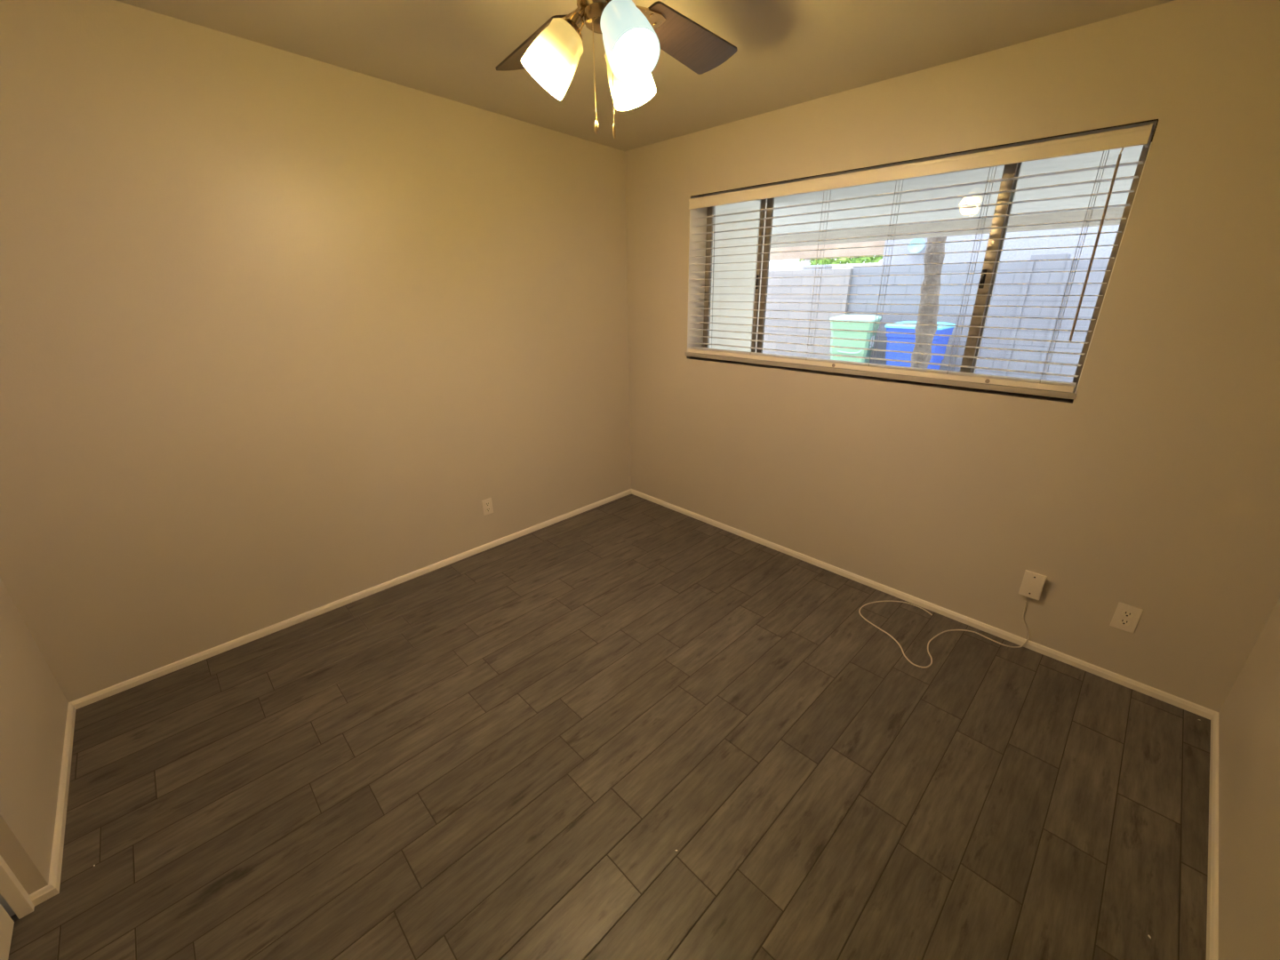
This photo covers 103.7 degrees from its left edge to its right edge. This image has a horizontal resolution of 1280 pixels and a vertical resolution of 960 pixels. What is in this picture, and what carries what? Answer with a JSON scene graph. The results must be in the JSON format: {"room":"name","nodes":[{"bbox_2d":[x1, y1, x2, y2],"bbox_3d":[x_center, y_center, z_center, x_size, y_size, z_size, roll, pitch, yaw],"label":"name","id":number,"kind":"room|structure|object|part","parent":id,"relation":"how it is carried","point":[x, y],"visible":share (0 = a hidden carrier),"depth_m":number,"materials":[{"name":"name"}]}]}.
{"room":"empty bedroom","nodes":[
{"label":"empty bedroom","id":0,"kind":"room"},
{"bbox_2d":[0,577,68,916],"bbox_3d":[-2.133,-0.138,1.191,0.280,2.830,0.950,-20,28,-41],"label":"wall","id":1,"kind":"structure","parent":0,"point":[34,706],"depth_m":1.60,"materials":[{"name":"paint"}]},
{"bbox_2d":[48,702,75,893],"bbox_3d":[-2.012,1.052,1.757,0.011,0.038,0.961,-20,28,-41],"label":"baseboard","id":2,"kind":"structure","parent":1,"relation":"attached to","point":[58,844],"depth_m":1.67,"materials":[{"name":"white paint"}]},
{"bbox_2d":[0,0,631,702],"bbox_3d":[-1.368,-0.694,2.604,3.500,2.830,0.152,-20,28,-41],"label":"wall","id":3,"kind":"structure","parent":0,"point":[278,327],"depth_m":2.23,"materials":[{"name":"paint"}]},
{"bbox_2d":[70,488,631,709],"bbox_3d":[-1.209,0.513,3.127,3.220,0.038,0.011,-20,29,-41],"label":"baseboard","id":4,"kind":"structure","parent":3,"relation":"attached to","point":[124,685],"depth_m":2.62,"materials":[{"name":"white paint"}]},
{"bbox_2d":[481,497,493,515],"bbox_3d":[-0.983,0.173,3.242,0.068,0.106,0.009,-20,28,-41],"label":"wall outlet","id":5,"kind":"object","parent":3,"relation":"attached to","point":[487,504],"visible":1,"depth_m":3.24,"materials":[{"name":"beige plastic"}]},
{"bbox_2d":[8,494,1210,959],"bbox_3d":[-0.086,0.990,2.024,3.540,0.080,3.526,-20,28,-41],"label":"floor","id":6,"kind":"structure","parent":0,"point":[508,750],"depth_m":1.75,"materials":[{"name":"brown wood"}]},
{"bbox_2d":[858,600,1030,668],"bbox_3d":[1.475,0.627,2.489,0.606,0.233,0.493,-5,22,-12],"label":"cable","id":7,"kind":"object","parent":6,"relation":"on","point":[1025,643],"visible":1,"depth_m":2.42,"materials":[{"name":"beige plastic"}]},
{"bbox_2d":[115,0,1175,151],"bbox_3d":[-0.175,-1.437,0.999,3.500,0.310,3.596,-20,28,-41],"label":"ceiling","id":8,"kind":"structure","parent":0,"point":[789,52],"depth_m":1.92,"materials":[{"name":"beige paint"}]},
{"bbox_2d":[495,0,737,138],"bbox_3d":[-0.089,-1.165,1.277,1.120,0.532,1.127,-20,28,-41],"label":"ceiling fan","id":9,"kind":"object","parent":8,"relation":"hanging from","point":[634,36],"visible":1,"depth_m":1.25,"materials":[{"name":"white glass"}]},
{"bbox_3d":[-0.305,-1.316,1.522,0.145,0.042,0.423,-14,25,-31],"label":"blade","id":10,"kind":"part","parent":9,"relation":"part of","materials":[{"name":"brown wood"}]},
{"bbox_3d":[-0.213,-1.079,1.278,0.123,0.132,0.123,36,17,-13],"label":"lamp shade","id":11,"kind":"part","parent":9,"relation":"part of","materials":[{"name":"white glass"}]},
{"bbox_3d":[-0.143,-1.159,1.248,0.030,0.028,0.015,-1,21,0],"label":"lamp arm","id":12,"kind":"part","parent":9,"relation":"part of","materials":[{"name":"gold metal"}]},
{"bbox_3d":[-0.115,-1.031,1.267,0.003,0.211,0.003,-20,28,-41],"label":"pull chain","id":13,"kind":"part","parent":9,"relation":"part of","materials":[{"name":"gold metal"}]},
{"bbox_3d":[-0.069,-1.034,1.266,0.003,0.233,0.003,-20,28,-41],"label":"pull chain","id":14,"kind":"part","parent":9,"relation":"part of","materials":[{"name":"gold metal"}]},
{"bbox_3d":[-0.039,-1.055,1.181,0.059,0.103,0.091,-20,28,-41],"label":"light bulb","id":15,"kind":"part","parent":9,"relation":"part of","materials":[{"name":"white glass"}]},
{"bbox_3d":[-0.034,-1.119,1.375,0.123,0.132,0.123,11,63,28],"label":"lamp shade","id":16,"kind":"part","parent":9,"relation":"part of","materials":[{"name":"white glass"}]},
{"bbox_3d":[-0.033,-1.044,1.182,0.123,0.132,0.123,-13,-15,-28],"label":"lamp shade","id":17,"kind":"part","parent":9,"relation":"part of","materials":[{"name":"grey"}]},
{"bbox_3d":[0.137,-1.315,1.506,0.145,0.042,0.423,15,26,35],"label":"blade","id":18,"kind":"part","parent":9,"relation":"part of","materials":[{"name":"brown wood"}]},
{"bbox_2d":[624,0,1279,711],"bbox_3d":[1.163,-0.744,2.660,0.228,2.830,3.596,-20,28,-41],"label":"wall","id":19,"kind":"structure","parent":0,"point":[1155,489],"depth_m":2.07,"materials":[{"name":"paint"}]},
{"bbox_2d":[688,123,1154,392],"bbox_3d":[1.037,-1.034,2.548,0.090,0.912,2.032,-20,28,-41],"label":"window blind","id":20,"kind":"object","parent":19,"relation":"attached to","point":[1140,135],"visible":1,"depth_m":2.25,"materials":[{"name":"white paint"}]},
{"bbox_3d":[0.449,-1.233,3.092,0.002,0.815,0.021,-20,28,-41],"label":"lift cord","id":21,"kind":"part","parent":20,"relation":"part of","materials":[{"name":"white fabric"}]},
{"bbox_3d":[0.686,-1.160,2.911,0.056,0.850,0.002,-15,25,-33],"label":"ladder cord","id":22,"kind":"part","parent":20,"relation":"part of","materials":[{"name":"white fabric"}]},
{"bbox_3d":[0.943,-1.067,2.665,0.056,0.850,0.002,-15,25,-33],"label":"ladder cord","id":23,"kind":"part","parent":20,"relation":"part of","materials":[{"name":"white fabric"}]},
{"bbox_3d":[1.053,-0.625,2.718,0.056,0.024,2.032,-20,28,-41],"label":"rail","id":24,"kind":"part","parent":20,"relation":"part of","materials":[{"name":"white paint"}]},
{"bbox_3d":[1.186,-0.980,2.433,0.056,0.850,0.002,-15,25,-33],"label":"ladder cord","id":25,"kind":"part","parent":20,"relation":"part of","materials":[{"name":"white fabric"}]},
{"bbox_3d":[1.440,-0.889,2.190,0.056,0.850,0.002,-15,25,-33],"label":"ladder cord","id":26,"kind":"part","parent":20,"relation":"part of","materials":[{"name":"white fabric"}]},
{"bbox_3d":[1.684,-0.802,1.958,0.056,0.850,0.002,-15,25,-33],"label":"ladder cord","id":27,"kind":"part","parent":20,"relation":"part of","materials":[{"name":"white fabric"}]},
{"bbox_2d":[687,119,1159,393],"bbox_3d":[1.100,-1.043,2.606,0.204,0.965,2.047,-20,28,-41],"label":"window","id":28,"kind":"structure","parent":19,"relation":"attached to","point":[1012,170],"depth_m":2.39,"materials":[{"name":"brown metal"}]},
{"bbox_3d":[0.580,-1.259,3.184,0.019,0.928,0.413,-20,28,-41],"label":"sash","id":29,"kind":"part","parent":28,"relation":"part of","materials":[{"name":"brown metal"}]},
{"bbox_3d":[1.169,-1.061,2.656,0.019,0.928,1.213,-20,28,-41],"label":"sash","id":30,"kind":"part","parent":28,"relation":"part of","materials":[{"name":"clear glass"}]},
{"bbox_3d":[1.696,-0.859,2.119,0.019,0.928,0.448,-20,28,-41],"label":"sash","id":31,"kind":"part","parent":28,"relation":"part of","materials":[{"name":"clear glass"}]},
{"bbox_2d":[631,488,1218,719],"bbox_3d":[1.087,0.508,3.072,0.011,0.038,3.326,-20,28,-41],"label":"baseboard","id":32,"kind":"structure","parent":19,"relation":"attached to","point":[1188,706],"depth_m":2.52,"materials":[{"name":"white paint"}]},
{"bbox_2d":[1018,569,1047,599],"bbox_3d":[1.782,0.473,2.280,0.030,0.125,0.077,-20,28,-41],"label":"cable box","id":33,"kind":"object","parent":19,"relation":"attached to","point":[1032,585],"visible":1,"depth_m":2.27,"materials":[{"name":"beige plastic"}]},
{"bbox_2d":[1109,601,1143,633],"bbox_3d":[2.014,0.571,2.082,0.009,0.118,0.074,-20,28,-41],"label":"wall outlet","id":34,"kind":"object","parent":19,"relation":"attached to","point":[1126,617],"visible":1,"depth_m":2.08,"materials":[{"name":"beige plastic"}]},
{"bbox_2d":[1119,618,1129,625],"bbox_3d":[2.012,0.590,2.087,0.003,0.025,0.034,-20,28,-41],"label":"receptacle","id":35,"kind":"object","parent":34,"relation":"attached to","point":[1122,621],"depth_m":2.09,"materials":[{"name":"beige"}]},
{"bbox_2d":[1121,610,1133,617],"bbox_3d":[2.012,0.554,2.073,0.003,0.025,0.034,-20,28,-41],"label":"receptacle","id":36,"kind":"object","parent":34,"relation":"attached to","point":[1124,613],"depth_m":2.07,"materials":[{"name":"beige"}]},
{"bbox_2d":[1218,598,1279,959],"bbox_3d":[1.014,0.159,0.330,3.500,2.830,0.238,-20,28,-41],"label":"wall","id":37,"kind":"structure","parent":0,"point":[1249,717],"depth_m":1.39,"materials":[{"name":"paint"}]},
{"bbox_2d":[1206,712,1218,959],"bbox_3d":[1.074,1.330,0.948,3.221,0.038,0.011,-19,28,-39],"label":"baseboard","id":38,"kind":"structure","parent":37,"relation":"attached to","point":[1212,881],"depth_m":1.49,"materials":[{"name":"white paint"}]},
{"bbox_3d":[-1.080,0.269,0.106,0.400,2.830,2.338,-20,28,-41],"label":"wall","id":39,"kind":"structure","parent":0,"visible":0},
{"bbox_2d":[0,904,14,959],"bbox_3d":[-1.437,0.358,0.758,0.103,2.030,0.785,-20,28,-41],"label":"door","id":40,"kind":"structure","parent":39,"relation":"in","point":[6,923],"depth_m":1.32,"materials":[{"name":"beige paint"}]},
{"bbox_2d":[0,855,34,919],"bbox_3d":[-1.422,0.339,0.768,0.067,2.070,0.851,-20,28,-41],"label":"trim","id":41,"kind":"structure","parent":39,"relation":"attached to","point":[12,890],"depth_m":1.37,"materials":[{"name":"white paint"}]},
{"bbox_2d":[29,884,58,906],"bbox_3d":[-1.694,1.177,1.425,0.053,0.038,0.011,-20,28,-41],"label":"baseboard","id":42,"kind":"structure","parent":39,"relation":"attached to","point":[43,894],"depth_m":1.42,"materials":[{"name":"white paint"}]},
{"label":"outside","id":43,"kind":"structure","parent":0,"visible":0},
{"bbox_3d":[10.715,-3.732,14.053,29.780,0.100,28.000,-20,28,-41],"label":"ground","id":44,"kind":"structure","parent":43,"visible":0},
{"bbox_2d":[708,200,767,351],"bbox_3d":[0.659,-0.966,3.976,0.880,2.224,0.120,-20,28,-41],"label":"wall","id":45,"kind":"structure","parent":44,"relation":"on","point":[741,290],"depth_m":3.72,"materials":[{"name":"beige paint"}]},
{"bbox_2d":[753,144,1143,247],"bbox_3d":[2.718,-1.948,3.356,3.518,0.260,12.000,-20,28,-41],"label":"patio cover","id":46,"kind":"object","parent":45,"relation":"on","point":[1131,154],"visible":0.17,"depth_m":3.96,"materials":[{"name":"paint"}]},
{"bbox_2d":[762,268,852,359],"bbox_3d":[0.916,-3.684,11.467,0.200,1.885,7.760,-20,28,-41],"label":"wall","id":47,"kind":"structure","parent":44,"relation":"on","point":[774,293],"depth_m":9.23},
{"bbox_2d":[802,264,831,270],"bbox_3d":[3.392,-3.167,9.924,0.300,1.980,0.450,-20,28,-41],"label":"utility box","id":48,"kind":"object","parent":44,"relation":"on","point":[808,266],"visible":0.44,"depth_m":9.46,"materials":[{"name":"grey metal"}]},
{"bbox_2d":[768,262,881,271],"bbox_3d":[4.025,-5.092,14.689,0.200,2.120,7.100,-20,28,-41],"label":"wall","id":49,"kind":"structure","parent":44,"relation":"on","point":[775,268],"depth_m":13.13,"materials":[{"name":"white"}]},
{"bbox_2d":[769,240,885,265],"bbox_3d":[3.482,-4.669,13.085,1.080,2.500,5.697,-20,28,-41],"label":"porch roof","id":50,"kind":"structure","parent":44,"relation":"on","point":[868,251],"depth_m":11.26,"materials":[{"name":"white"}]},
{"bbox_2d":[798,255,882,264],"bbox_3d":[5.941,-5.951,15.128,2.095,3.377,2.656,-20,28,-41],"label":"tree","id":51,"kind":"object","parent":44,"relation":"on","point":[868,260],"visible":0.1,"depth_m":14.48,"materials":[{"name":"green plant"}]},
{"bbox_2d":[829,314,881,362],"bbox_3d":[3.498,-2.107,8.307,0.676,1.168,0.774,13,25,31],"label":"bin","id":52,"kind":"object","parent":44,"relation":"on","point":[843,325],"visible":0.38,"depth_m":7.95,"materials":[{"name":"green plastic"}]},
{"bbox_3d":[3.481,-2.614,8.094,0.676,0.068,0.736,13,25,31],"label":"lid","id":53,"kind":"part","parent":52,"relation":"part of","materials":[{"name":"green plastic"}]},
{"bbox_2d":[884,320,955,369],"bbox_3d":[4.195,-1.835,7.681,0.774,1.098,0.776,-20,28,-41],"label":"bin","id":54,"kind":"object","parent":44,"relation":"on","point":[890,327],"visible":0.27,"depth_m":7.42,"materials":[{"name":"blue plastic"}]},
{"bbox_3d":[4.176,-2.311,7.483,0.736,0.068,0.776,-20,28,-41],"label":"lid","id":55,"kind":"part","parent":54,"relation":"part of","materials":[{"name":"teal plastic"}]},
{"bbox_2d":[910,236,946,368],"bbox_3d":[3.357,-3.026,5.651,2.057,4.822,2.051,-20,28,-41],"label":"tree","id":56,"kind":"object","parent":44,"relation":"on","point":[931,248],"visible":0.06,"depth_m":5.90,"materials":[{"name":"plant"}]},
{"bbox_2d":[847,258,1109,382],"bbox_3d":[6.567,-1.711,6.158,0.220,1.915,8.238,-20,28,-41],"label":"wall","id":57,"kind":"structure","parent":44,"relation":"on","point":[955,284],"depth_m":7.22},
{"bbox_2d":[1030,253,1071,260],"bbox_3d":[5.539,-3.006,6.785,0.180,0.070,0.405,-20,28,-41],"label":"block","id":58,"kind":"object","parent":57,"relation":"on","point":[1066,255],"visible":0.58,"depth_m":6.71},
{"bbox_2d":[881,224,1119,265],"bbox_3d":[9.280,-3.329,7.316,1.200,4.040,10.800,-20,28,-41],"label":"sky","id":59,"kind":"structure","parent":44,"relation":"on","point":[1066,241],"depth_m":8.87,"materials":[{"name":"paint"}]},
{"bbox_2d":[908,238,925,253],"bbox_3d":[5.470,-4.622,9.902,0.207,0.287,0.300,-20,28,-41],"label":"satellite dish","id":60,"kind":"object","parent":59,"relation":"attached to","point":[914,248],"visible":0.89,"depth_m":9.88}
]}

